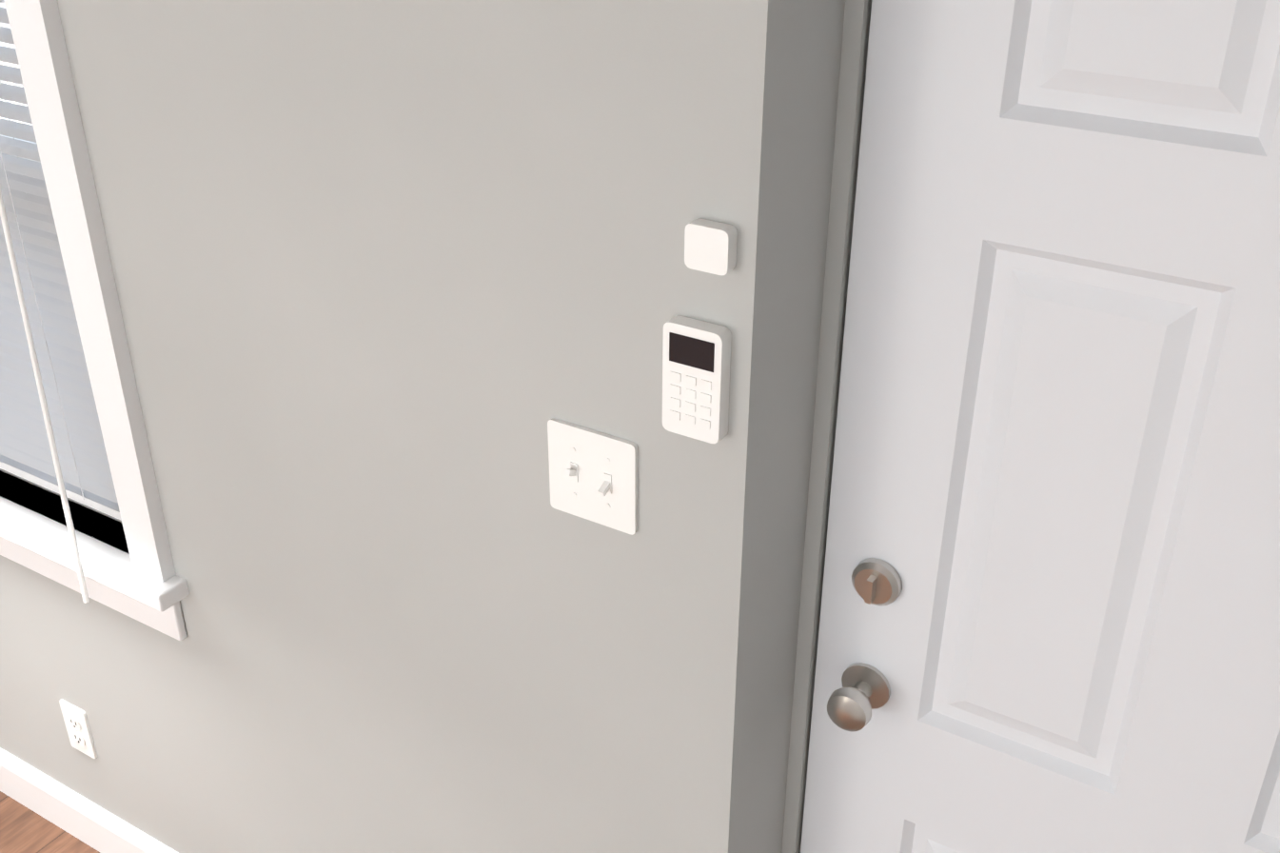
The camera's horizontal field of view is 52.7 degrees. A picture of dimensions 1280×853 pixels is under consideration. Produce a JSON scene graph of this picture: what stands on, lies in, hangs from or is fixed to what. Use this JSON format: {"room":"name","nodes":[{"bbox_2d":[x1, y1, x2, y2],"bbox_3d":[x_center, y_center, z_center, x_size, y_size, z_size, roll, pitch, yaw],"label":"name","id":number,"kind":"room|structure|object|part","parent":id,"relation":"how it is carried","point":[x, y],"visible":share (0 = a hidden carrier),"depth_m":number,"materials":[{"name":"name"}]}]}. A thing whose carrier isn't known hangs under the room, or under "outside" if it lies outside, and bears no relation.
{"room":"home entryway","nodes":[
{"label":"home entryway","id":0,"kind":"room"},
{"bbox_2d":[0,790,99,852],"bbox_3d":[-1.714,1.929,0.786,4.670,0.100,4.900,17,33,27],"label":"floor","id":1,"kind":"structure","parent":0,"point":[24,829],"depth_m":2.67,"materials":[{"name":"brown wood"}]},
{"bbox_2d":[0,0,845,852],"bbox_3d":[-0.503,-0.095,1.911,4.670,2.380,0.300,17,33,27],"label":"wall","id":2,"kind":"structure","parent":0,"point":[400,284],"depth_m":1.59,"materials":[{"name":"paint"}]},
{"bbox_2d":[59,699,97,758],"bbox_3d":[-1.077,0.581,2.477,0.072,0.116,0.008,17,33,27],"label":"electrical outlet plate","id":3,"kind":"object","parent":2,"relation":"attached to","point":[81,730],"visible":1,"depth_m":2.47,"materials":[{"name":"white plastic"}]},
{"bbox_2d":[0,747,177,852],"bbox_3d":[-1.107,0.806,2.615,2.849,0.122,0.016,17,33,27],"label":"baseboard","id":4,"kind":"structure","parent":2,"relation":"attached to","point":[97,827],"depth_m":2.63,"materials":[{"name":"white wood"}]},
{"bbox_2d":[0,0,189,640],"bbox_3d":[-1.129,-0.480,2.015,1.038,1.545,0.269,17,33,27],"label":"window","id":5,"kind":"structure","parent":2,"relation":"in","point":[71,423],"depth_m":1.98,"materials":[{"name":"white wood"}]},
{"bbox_2d":[547,417,637,534],"bbox_3d":[-0.058,0.060,1.467,0.118,0.118,0.022,17,33,27],"label":"switch plate","id":6,"kind":"object","parent":2,"relation":"attached to","point":[593,475],"visible":1,"depth_m":1.47,"materials":[{"name":"white plastic"}]},
{"bbox_2d":[662,217,737,443],"bbox_3d":[0.058,-0.094,1.302,0.070,0.232,0.021,17,33,27],"label":"alarm keypad","id":7,"kind":"object","parent":2,"relation":"attached to","point":[695,403],"visible":1,"depth_m":1.31,"materials":[{"name":"white plastic"}]},
{"bbox_2d":[669,332,714,372],"bbox_3d":[0.052,-0.075,1.303,0.052,0.032,0.001,17,33,27],"label":"screen","id":8,"kind":"object","parent":7,"relation":"attached to","point":[691,351],"visible":1,"depth_m":1.30,"materials":[{"name":"black glass"}]},
{"bbox_2d":[781,0,1279,852],"bbox_3d":[0.596,0.338,1.381,0.948,2.130,0.288,17,33,27],"label":"door","id":9,"kind":"structure","parent":2,"relation":"in","point":[1040,596],"depth_m":1.36,"materials":[{"name":"paint"}]},
{"bbox_3d":[0.258,0.257,1.582,0.105,0.222,0.110,17,33,27],"label":"knob","id":10,"kind":"part","parent":9,"relation":"part of","materials":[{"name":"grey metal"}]},
{"label":"outside","id":11,"kind":"structure","parent":0,"visible":0},
{"bbox_2d":[0,2,32,125],"bbox_3d":[26.700,-12.039,28.264,100.000,0.300,82.000,17,33,27],"label":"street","id":12,"kind":"structure","parent":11,"point":[2,25],"depth_m":13.34,"materials":[{"name":"grey"}]},
{"bbox_3d":[0.860,1.102,2.988,10.400,0.750,1.730,17,33,27],"label":"porch deck","id":13,"kind":"object","parent":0,"visible":0},
{"bbox_2d":[0,41,40,179],"bbox_3d":[1.211,0.356,3.292,10.060,1.770,0.120,17,33,27],"label":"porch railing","id":14,"kind":"object","parent":13,"relation":"on","point":[5,63],"depth_m":4.89,"materials":[{"name":"white"}]}
]}

